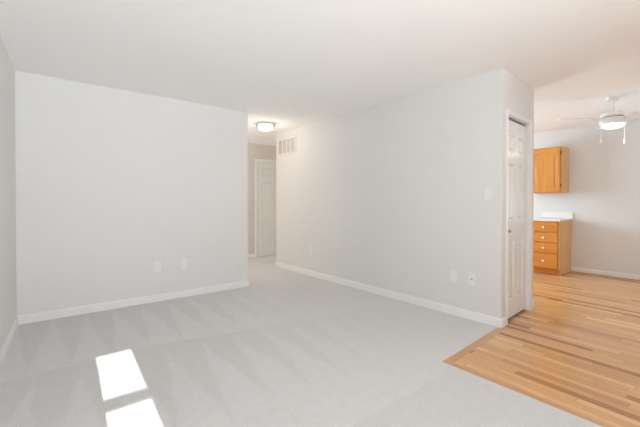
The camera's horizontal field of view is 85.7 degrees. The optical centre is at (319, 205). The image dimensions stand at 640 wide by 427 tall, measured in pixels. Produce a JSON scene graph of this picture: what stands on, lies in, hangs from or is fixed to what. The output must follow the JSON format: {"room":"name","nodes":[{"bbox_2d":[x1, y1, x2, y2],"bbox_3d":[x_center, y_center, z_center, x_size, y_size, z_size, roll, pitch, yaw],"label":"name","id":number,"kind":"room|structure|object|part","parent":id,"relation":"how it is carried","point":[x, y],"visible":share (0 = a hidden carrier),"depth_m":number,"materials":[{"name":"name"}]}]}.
{"room":"empty living room","nodes":[
{"label":"empty living room","id":0,"kind":"room"},
{"bbox_2d":[0,36,16,349],"bbox_3d":[-0.618,0.002,0.023,0.120,2.540,8.267,0,1,-36],"label":"wall","id":1,"kind":"structure","parent":0,"point":[8,296],"depth_m":2.86,"materials":[{"name":"paint"}]},
{"bbox_2d":[0,316,17,366],"bbox_3d":[-0.566,1.129,0.074,0.014,0.085,8.021,0,1,-36],"label":"baseboard","id":2,"kind":"structure","parent":1,"relation":"attached to","point":[6,344],"depth_m":2.79,"materials":[{"name":"white paint"}]},
{"bbox_2d":[15,70,247,315],"bbox_3d":[-2.043,-0.032,4.093,2.545,2.540,0.120,0,1,-39],"label":"wall","id":3,"kind":"structure","parent":0,"point":[112,183],"depth_m":3.87,"materials":[{"name":"paint"}]},
{"bbox_2d":[18,280,248,324],"bbox_3d":[-1.994,1.095,4.133,2.458,0.085,0.134,0,1,-39],"label":"baseboard","id":4,"kind":"structure","parent":3,"relation":"attached to","point":[53,314],"depth_m":3.87,"materials":[{"name":"white paint"}]},
{"bbox_2d":[154,261,160,271],"bbox_3d":[-1.932,0.724,4.105,0.073,0.127,0.009,0,1,-39],"label":"wall outlet","id":5,"kind":"object","parent":3,"relation":"attached to","point":[157,264],"visible":1,"depth_m":4.10,"materials":[{"name":"white plastic"}]},
{"bbox_2d":[181,259,186,268],"bbox_3d":[-1.695,0.725,4.297,0.073,0.127,0.007,0,1,-39],"label":"wall plate","id":6,"kind":"object","parent":3,"relation":"attached to","point":[183,261],"visible":1,"depth_m":4.30,"materials":[{"name":"white plastic"}]},
{"bbox_2d":[248,143,275,256],"bbox_3d":[-1.075,-0.063,7.753,6.240,2.540,0.120,0,1,-39],"label":"wall","id":7,"kind":"structure","parent":0,"point":[255,151],"depth_m":7.38,"materials":[{"name":"paint"}]},
{"bbox_2d":[254,159,275,256],"bbox_3d":[-1.043,0.048,7.650,0.870,2.120,0.082,0,1,-39],"label":"door","id":8,"kind":"structure","parent":7,"relation":"in","point":[264,173],"depth_m":7.55,"materials":[{"name":"white paint"}]},
{"bbox_2d":[0,0,639,145],"bbox_3d":[1.513,-1.355,3.166,7.940,0.120,10.496,0,1,-39],"label":"ceiling","id":9,"kind":"structure","parent":0,"point":[287,64],"depth_m":2.87,"materials":[{"name":"paint"}]},
{"bbox_2d":[256,122,274,130],"bbox_3d":[-0.871,-1.260,5.525,0.295,0.108,0.295,0,1,-39],"label":"flush light","id":10,"kind":"object","parent":9,"relation":"attached to","point":[264,126],"visible":1,"depth_m":5.43,"materials":[{"name":"white glass"}]},
{"bbox_2d":[555,95,639,143],"bbox_3d":[3.606,-1.023,4.107,1.128,0.558,1.100,0,1,-39],"label":"ceiling fan","id":11,"kind":"object","parent":9,"relation":"hanging from","point":[613,119],"visible":1,"depth_m":4.08,"materials":[{"name":"white metal"}]},
{"bbox_3d":[3.090,-1.047,4.161,0.440,0.038,0.147,0,0,3],"label":"blade","id":12,"kind":"part","parent":11,"relation":"part of","materials":[{"name":"white paint"}]},
{"bbox_3d":[3.510,-0.949,4.138,0.226,0.048,0.226,0,1,-39],"label":"lamp shade","id":13,"kind":"part","parent":11,"relation":"part of","materials":[{"name":"white glass"}]},
{"bbox_2d":[0,255,639,426],"bbox_3d":[1.484,1.195,3.243,7.836,0.100,10.620,0,1,-39],"label":"floor","id":14,"kind":"structure","parent":0,"point":[287,348],"depth_m":2.55,"materials":[{"name":"carpet"}]},
{"bbox_2d":[442,327,507,361],"bbox_3d":[1.337,1.199,2.906,1.130,0.098,0.064,0,1,-42],"label":"transition strip","id":15,"kind":"object","parent":14,"relation":"on","point":[472,346],"depth_m":2.84,"materials":[{"name":"red wood"}]},
{"bbox_2d":[444,362,615,426],"bbox_3d":[2.508,1.218,0.549,0.059,0.098,5.138,0,1,-38],"label":"transition strip","id":16,"kind":"object","parent":14,"relation":"on","point":[576,413],"depth_m":2.08,"materials":[{"name":"red wood"}]},
{"bbox_2d":[533,221,570,274],"bbox_3d":[3.898,0.688,5.860,0.620,0.870,0.450,0,1,-39],"label":"base cabinet","id":17,"kind":"object","parent":14,"relation":"on","point":[551,240],"visible":0.84,"depth_m":5.66,"materials":[{"name":"brown wood"}]},
{"bbox_3d":[3.862,0.349,5.829,0.469,0.155,0.397,0,1,-39],"label":"drawer","id":18,"kind":"part","parent":17,"relation":"part of","materials":[{"name":"brown wood"}]},
{"bbox_3d":[3.862,0.518,5.831,0.469,0.150,0.397,0,1,-39],"label":"drawer","id":19,"kind":"part","parent":17,"relation":"part of","materials":[{"name":"brown wood"}]},
{"bbox_3d":[3.862,0.686,5.832,0.469,0.151,0.397,0,1,-39],"label":"drawer","id":20,"kind":"part","parent":17,"relation":"part of","materials":[{"name":"brown wood"}]},
{"bbox_3d":[3.862,0.898,5.834,0.469,0.239,0.397,0,1,-39],"label":"drawer","id":21,"kind":"part","parent":17,"relation":"part of","materials":[{"name":"brown wood"}]},
{"bbox_3d":[3.702,0.644,5.702,0.020,0.780,0.414,0,1,-39],"label":"frame","id":22,"kind":"part","parent":17,"relation":"part of","materials":[{"name":"brown wood"}]},
{"bbox_2d":[533,212,572,221],"bbox_3d":[3.911,0.180,5.852,0.608,0.144,0.472,0,1,-39],"label":"countertop","id":23,"kind":"structure","parent":17,"relation":"on","point":[550,216],"depth_m":5.90,"materials":[{"name":"white laminate"}]},
{"bbox_3d":[4.052,0.689,5.707,0.571,0.870,0.018,0,1,-39],"label":"panel","id":24,"kind":"part","parent":17,"relation":"part of","materials":[{"name":"brown wood"}]},
{"bbox_2d":[276,67,507,317],"bbox_3d":[0.495,-0.038,4.833,0.120,2.540,4.005,0,1,-39],"label":"wall","id":25,"kind":"structure","parent":0,"point":[388,195],"depth_m":4.06,"materials":[{"name":"paint"}]},
{"bbox_2d":[277,135,295,155],"bbox_3d":[-0.590,-1.047,6.068,0.012,0.296,0.584,0,1,-39],"label":"air vent","id":26,"kind":"object","parent":25,"relation":"in","point":[285,146],"visible":1,"depth_m":6.06,"materials":[{"name":"metal"}]},
{"bbox_2d":[276,262,505,327],"bbox_3d":[0.482,1.089,4.823,0.105,0.085,4.019,0,1,-39],"label":"baseboard","id":27,"kind":"structure","parent":25,"relation":"attached to","point":[486,319],"depth_m":4.04,"materials":[{"name":"white paint"}]},
{"bbox_2d":[451,270,456,282],"bbox_3d":[1.401,0.740,3.610,0.007,0.127,0.073,0,1,-39],"label":"wall plate","id":28,"kind":"object","parent":25,"relation":"attached to","point":[453,272],"visible":1,"depth_m":3.60,"materials":[{"name":"white plastic"}]},
{"bbox_2d":[468,272,475,285],"bbox_3d":[1.518,0.735,3.456,0.018,0.127,0.073,0,1,-39],"label":"jack plate","id":29,"kind":"object","parent":25,"relation":"attached to","point":[471,276],"visible":1,"depth_m":3.45,"materials":[{"name":"white plastic"}]},
{"bbox_2d":[484,187,491,200],"bbox_3d":[1.620,-0.113,3.327,0.012,0.127,0.073,0,1,-39],"label":"light switch","id":30,"kind":"object","parent":25,"relation":"attached to","point":[488,191],"visible":1,"depth_m":3.33,"materials":[{"name":"white plastic"}]},
{"bbox_2d":[508,72,533,310],"bbox_3d":[1.062,-0.038,4.809,0.885,2.540,3.250,0,1,-39],"label":"wall","id":31,"kind":"structure","parent":0,"point":[520,94],"depth_m":3.64,"materials":[{"name":"paint"}]},
{"bbox_2d":[506,109,531,325],"bbox_3d":[2.003,0.108,3.580,0.724,2.068,0.138,0,1,-42],"label":"door","id":32,"kind":"structure","parent":31,"relation":"in","point":[518,132],"depth_m":3.61,"materials":[{"name":"white paint"}]},
{"bbox_2d":[531,300,534,308],"bbox_3d":[1.379,1.089,4.904,0.128,0.085,2.914,0,1,-42],"label":"baseboard","id":33,"kind":"structure","parent":31,"relation":"attached to","point":[532,301],"depth_m":3.83,"materials":[{"name":"white paint"}]},
{"bbox_2d":[533,119,639,274],"bbox_3d":[4.598,-0.045,5.580,0.120,2.540,10.376,0,1,-39],"label":"wall","id":34,"kind":"structure","parent":0,"point":[603,197],"depth_m":5.56,"materials":[{"name":"paint"}]},
{"bbox_2d":[534,146,568,192],"bbox_3d":[3.960,-0.605,5.992,0.348,0.763,0.515,0,1,-39],"label":"upper cabinet","id":35,"kind":"object","parent":34,"relation":"attached to","point":[551,165],"visible":0.72,"depth_m":5.83,"materials":[{"name":"brown wood"}]},
{"bbox_3d":[3.968,-0.231,6.002,0.328,0.016,0.483,0,1,-39],"label":"panel","id":36,"kind":"part","parent":35,"relation":"part of","materials":[{"name":"brown wood"}]},
{"bbox_3d":[3.847,-0.604,5.902,0.019,0.731,0.483,0,1,-39],"label":"frame","id":37,"kind":"part","parent":35,"relation":"part of","materials":[{"name":"brown wood"}]},
{"bbox_3d":[4.124,-0.603,5.804,0.328,0.763,0.016,0,1,-39],"label":"panel","id":38,"kind":"part","parent":35,"relation":"part of","materials":[{"name":"brown wood"}]},
{"bbox_2d":[541,212,572,217],"bbox_3d":[4.140,0.159,6.036,0.020,0.104,0.472,0,1,-39],"label":"backsplash","id":39,"kind":"structure","parent":34,"relation":"attached to","point":[543,214],"depth_m":6.02,"materials":[{"name":"white laminate"}]},
{"bbox_2d":[571,267,639,280],"bbox_3d":[6.001,1.098,3.737,0.014,0.085,5.490,0,1,-39],"label":"baseboard","id":40,"kind":"structure","parent":34,"relation":"attached to","point":[577,269],"depth_m":5.51,"materials":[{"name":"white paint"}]}
]}

